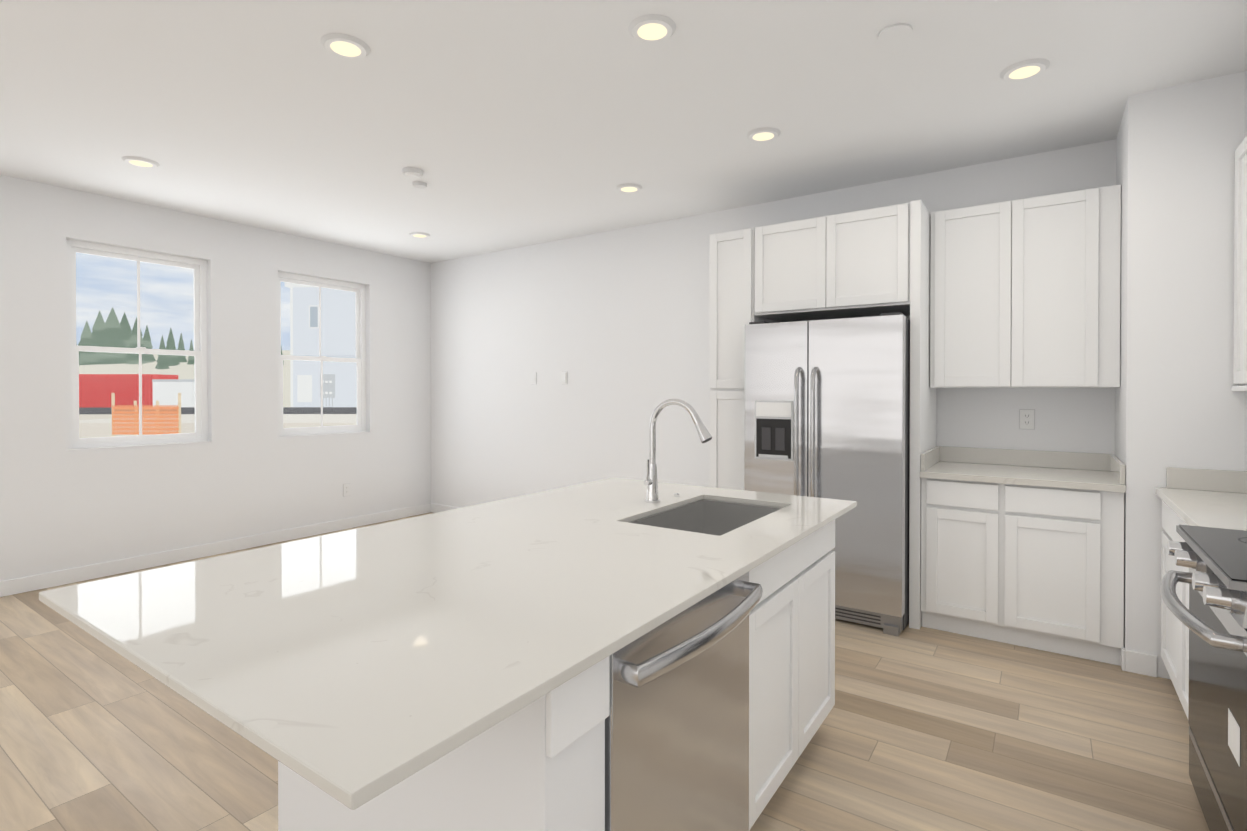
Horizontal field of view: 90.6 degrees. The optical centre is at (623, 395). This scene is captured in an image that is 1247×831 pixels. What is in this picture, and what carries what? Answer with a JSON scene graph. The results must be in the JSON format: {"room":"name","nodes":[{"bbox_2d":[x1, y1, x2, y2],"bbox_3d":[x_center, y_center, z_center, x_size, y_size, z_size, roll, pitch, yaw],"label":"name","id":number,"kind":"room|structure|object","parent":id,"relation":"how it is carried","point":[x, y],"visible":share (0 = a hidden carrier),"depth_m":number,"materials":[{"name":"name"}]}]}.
{"room":"kitchen","nodes":[
{"label":"kitchen","id":0,"kind":"room"},
{"bbox_2d":[0,512,1208,830],"bbox_3d":[-1.701,1.404,1.735,7.170,0.060,8.520,0,0,35],"label":"floor","id":1,"kind":"structure","parent":0,"point":[928,730],"depth_m":2.40,"materials":[{"name":"brown wood"}]},
{"bbox_2d":[278,518,835,830],"bbox_3d":[-0.004,0.923,2.018,0.914,0.898,1.745,0,0,35],"label":"kitchen island","id":2,"kind":"object","parent":1,"relation":"on","point":[543,769],"depth_m":1.29,"materials":[{"name":"white wood"}]},
{"bbox_2d":[39,478,856,813],"bbox_3d":[-0.186,0.462,2.013,1.264,0.020,2.288,0,0,35],"label":"island countertop","id":3,"kind":"structure","parent":2,"relation":"on","point":[359,660],"depth_m":1.30,"materials":[{"name":"white stone"}]},
{"bbox_2d":[644,398,711,502],"bbox_3d":[0.253,0.230,2.562,0.305,0.433,0.253,0,0,35],"label":"faucet","id":4,"kind":"object","parent":3,"relation":"on","point":[651,482],"visible":1,"depth_m":2.56,"materials":[{"name":"silver metal"}]},
{"bbox_2d":[629,499,781,535],"bbox_3d":[0.335,0.647,2.379,0.420,0.350,0.690,0,0,35],"label":"sink","id":5,"kind":"object","parent":3,"relation":"in","point":[713,517],"visible":0.04,"depth_m":2.68,"materials":[{"name":"silver metal"}]},
{"bbox_2d":[605,572,762,830],"bbox_3d":[-0.043,0.928,1.612,0.672,0.895,0.667,0,0,35],"label":"dishwasher","id":6,"kind":"object","parent":1,"relation":"on","point":[677,739],"visible":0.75,"depth_m":1.42,"materials":[{"name":"grey metal"}]},
{"bbox_2d":[709,228,778,489],"bbox_3d":[0.912,0.110,4.514,0.335,2.490,0.637,0,0,35],"label":"pantry cabinet","id":7,"kind":"object","parent":1,"relation":"on","point":[731,285],"visible":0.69,"depth_m":4.26,"materials":[{"name":"white wood"}]},
{"bbox_2d":[744,312,909,635],"bbox_3d":[1.375,0.443,4.017,0.945,1.830,0.872,0,0,35],"label":"refrigerator","id":8,"kind":"object","parent":1,"relation":"on","point":[827,408],"visible":0.65,"depth_m":3.62,"materials":[{"name":"grey metal"}]},
{"bbox_2d":[754,200,936,629],"bbox_3d":[1.475,0.113,4.125,1.028,2.490,0.642,0,0,35],"label":"cabinet","id":9,"kind":"object","parent":1,"relation":"on","point":[868,262],"visible":1,"depth_m":3.77,"materials":[{"name":"white wood"}]},
{"bbox_2d":[920,446,1125,665],"bbox_3d":[2.275,0.851,3.567,0.924,1.020,0.662,0,0,35],"label":"base cabinet","id":10,"kind":"object","parent":1,"relation":"on","point":[1024,548],"visible":0.98,"depth_m":3.32,"materials":[{"name":"white wood"}]},
{"bbox_2d":[1155,467,1246,717],"bbox_3d":[2.531,0.860,2.385,0.612,1.020,1.049,0,0,35],"label":"base cabinet","id":11,"kind":"object","parent":1,"relation":"on","point":[1211,498],"visible":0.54,"depth_m":2.69,"materials":[{"name":"white wood"}]},
{"bbox_2d":[1160,525,1246,830],"bbox_3d":[1.958,0.914,1.675,0.751,0.922,0.761,0,0,35],"label":"range","id":12,"kind":"object","parent":1,"relation":"on","point":[1213,618],"visible":1,"depth_m":1.75,"materials":[{"name":"silver metal"}]},
{"bbox_2d":[0,71,1246,678],"bbox_3d":[-1.701,-0.046,1.724,7.170,2.840,8.520,0,0,35],"label":"wall","id":13,"kind":"structure","parent":0,"point":[462,411],"depth_m":5.03,"materials":[{"name":"white paint"}]},
{"bbox_2d":[66,239,210,450],"bbox_3d":[-3.798,-0.368,4.856,0.153,1.540,0.927,0,0,35],"label":"window","id":14,"kind":"structure","parent":13,"relation":"in","point":[198,353],"depth_m":4.86,"materials":[{"name":"white plastic"}]},
{"bbox_2d":[0,503,431,596],"bbox_3d":[-4.516,1.308,3.670,0.017,0.105,8.200,0,0,35],"label":"baseboard","id":15,"kind":"structure","parent":13,"relation":"attached to","point":[67,576],"depth_m":5.05,"materials":[{"name":"white"}]},
{"bbox_2d":[278,272,369,437],"bbox_3d":[-2.962,-0.376,6.071,0.153,1.540,0.927,0,0,35],"label":"window","id":16,"kind":"structure","parent":13,"relation":"in","point":[359,359],"depth_m":6.12,"materials":[{"name":"white plastic"}]},
{"bbox_2d":[343,483,350,496],"bbox_3d":[-2.779,0.953,6.200,0.008,0.123,0.080,0,0,35],"label":"outlet","id":17,"kind":"object","parent":13,"relation":"attached to","point":[346,489],"visible":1,"depth_m":6.20,"materials":[{"name":"grey plastic"}]},
{"bbox_2d":[432,503,459,512],"bbox_3d":[-0.615,1.292,5.955,3.796,0.105,0.014,0,0,35],"label":"baseboard","id":18,"kind":"structure","parent":13,"relation":"attached to","point":[436,508],"depth_m":6.94,"materials":[{"name":"white wood"}]},
{"bbox_2d":[530,372,536,383],"bbox_3d":[-0.897,-0.169,6.140,0.080,0.123,0.010,0,0,35],"label":"light switch","id":19,"kind":"object","parent":13,"relation":"attached to","point":[533,377],"visible":1,"depth_m":6.13,"materials":[{"name":"grey plastic"}]},
{"bbox_2d":[561,371,567,383],"bbox_3d":[-0.573,-0.167,5.912,0.080,0.123,0.020,0,0,35],"label":"light switch","id":20,"kind":"object","parent":13,"relation":"attached to","point":[564,377],"visible":1,"depth_m":5.90,"materials":[{"name":"grey plastic"}]},
{"bbox_2d":[930,184,1120,387],"bbox_3d":[2.366,-0.587,3.686,0.920,1.085,0.347,0,0,35],"label":"upper cabinet","id":21,"kind":"object","parent":13,"relation":"attached to","point":[1025,293],"visible":1,"depth_m":3.52,"materials":[{"name":"white wood"}]},
{"bbox_2d":[1019,409,1034,429],"bbox_3d":[2.494,0.150,3.812,0.080,0.123,0.008,0,0,35],"label":"outlet","id":22,"kind":"object","parent":13,"relation":"attached to","point":[1026,418],"visible":1,"depth_m":3.81,"materials":[{"name":"grey plastic"}]},
{"bbox_2d":[1231,136,1246,390],"bbox_3d":[2.640,-0.567,2.301,0.348,1.105,1.049,0,0,35],"label":"upper cabinet","id":23,"kind":"object","parent":13,"relation":"attached to","point":[1240,306],"visible":1,"depth_m":2.76,"materials":[{"name":"white wood"}]},
{"bbox_2d":[0,0,1246,262],"bbox_3d":[-1.701,-1.522,1.714,7.170,0.128,8.520,0,0,35],"label":"ceiling","id":24,"kind":"structure","parent":0,"point":[506,124],"depth_m":3.08,"materials":[{"name":"white paint"}]},
{"bbox_2d":[121,156,159,167],"bbox_3d":[-3.060,-1.474,3.912,0.194,0.014,0.194,0,0,35],"label":"recessed light","id":25,"kind":"object","parent":24,"relation":"in","point":[142,162],"visible":0.98,"depth_m":3.89,"materials":[{"name":"white plastic"}]},
{"bbox_2d":[320,33,370,58],"bbox_3d":[-1.171,-1.465,2.600,0.194,0.014,0.194,0,0,35],"label":"recessed light","id":26,"kind":"object","parent":24,"relation":"in","point":[342,45],"visible":0.92,"depth_m":2.58,"materials":[{"name":"white plastic"}]},
{"bbox_2d":[402,167,423,178],"bbox_3d":[-1.391,-1.461,4.072,0.136,0.042,0.136,0,0,35],"label":"smoke detector","id":27,"kind":"object","parent":24,"relation":"attached to","point":[412,172],"visible":1,"depth_m":4.03,"materials":[{"name":"white plastic"}]},
{"bbox_2d":[412,181,426,188],"bbox_3d":[-1.426,-1.471,4.321,0.100,0.024,0.100,0,0,35],"label":"detector","id":28,"kind":"object","parent":24,"relation":"attached to","point":[419,184],"visible":1,"depth_m":4.29,"materials":[{"name":"white plastic"}]},
{"bbox_2d":[409,232,430,237],"bbox_3d":[-1.895,-1.487,5.738,0.194,0.014,0.194,0,0,35],"label":"recessed light","id":29,"kind":"object","parent":24,"relation":"in","point":[419,234],"visible":1,"depth_m":5.72,"materials":[{"name":"white plastic"}]},
{"bbox_2d":[616,183,642,192],"bbox_3d":[0.040,-1.477,4.413,0.194,0.014,0.194,0,0,35],"label":"recessed light","id":30,"kind":"object","parent":24,"relation":"in","point":[629,188],"visible":0.88,"depth_m":4.39,"materials":[{"name":"white plastic"}]},
{"bbox_2d":[628,14,675,42],"bbox_3d":[0.115,-1.464,2.475,0.194,0.014,0.194,0,0,35],"label":"recessed light","id":31,"kind":"object","parent":24,"relation":"in","point":[647,28],"visible":0.92,"depth_m":2.45,"materials":[{"name":"white plastic"}]},
{"bbox_2d":[746,127,780,141],"bbox_3d":[0.792,-1.471,3.495,0.194,0.014,0.194,0,0,35],"label":"recessed light","id":32,"kind":"object","parent":24,"relation":"in","point":[764,134],"visible":0.98,"depth_m":3.47,"materials":[{"name":"white plastic"}]},
{"bbox_2d":[999,58,1049,81],"bbox_3d":[1.815,-1.466,2.792,0.194,0.014,0.194,0,0,35],"label":"recessed light","id":33,"kind":"object","parent":24,"relation":"in","point":[1020,70],"visible":0.88,"depth_m":2.77,"materials":[{"name":"white plastic"}]},
{"label":"outside","id":34,"kind":"structure","parent":0,"visible":0},
{"bbox_2d":[79,350,356,437],"bbox_3d":[-54.052,-3.694,79.090,166.326,9.950,220.000,0,0,35],"label":"ground","id":35,"kind":"structure","parent":34,"point":[181,371],"depth_m":36.88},
{"bbox_2d":[79,374,177,406],"bbox_3d":[-37.871,-0.189,46.374,6.943,2.700,2.540,0,0,-1],"label":"container","id":36,"kind":"object","parent":35,"relation":"on","point":[117,381],"depth_m":45.14,"materials":[{"name":"red metal"}]},
{"bbox_2d":[152,379,194,406],"bbox_3d":[-30.580,0.074,42.995,3.361,2.321,1.550,0,0,-1],"label":"trailer","id":37,"kind":"object","parent":35,"relation":"on","point":[173,391],"depth_m":42.26,"materials":[{"name":"white metal"}]},
{"bbox_2d":[76,307,283,368],"bbox_3d":[-66.493,-7.749,90.617,30.630,11.217,11.381,0,0,15],"label":"trees","id":38,"kind":"object","parent":35,"relation":"on","point":[123,334],"depth_m":92.57,"materials":[{"name":"green plant"}]},
{"bbox_2d":[79,393,356,436],"bbox_3d":[-22.754,0.552,35.658,31.499,1.468,18.842,0,0,35],"label":"fence","id":39,"kind":"object","parent":35,"relation":"on","point":[177,419],"depth_m":20.00,"materials":[{"name":"orange wood"}]},
{"bbox_2d":[285,282,356,406],"bbox_3d":[-18.730,-3.547,51.299,12.665,9.525,12.900,0,0,-1],"label":"house","id":40,"kind":"structure","parent":35,"relation":"on","point":[305,322],"depth_m":45.38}
]}

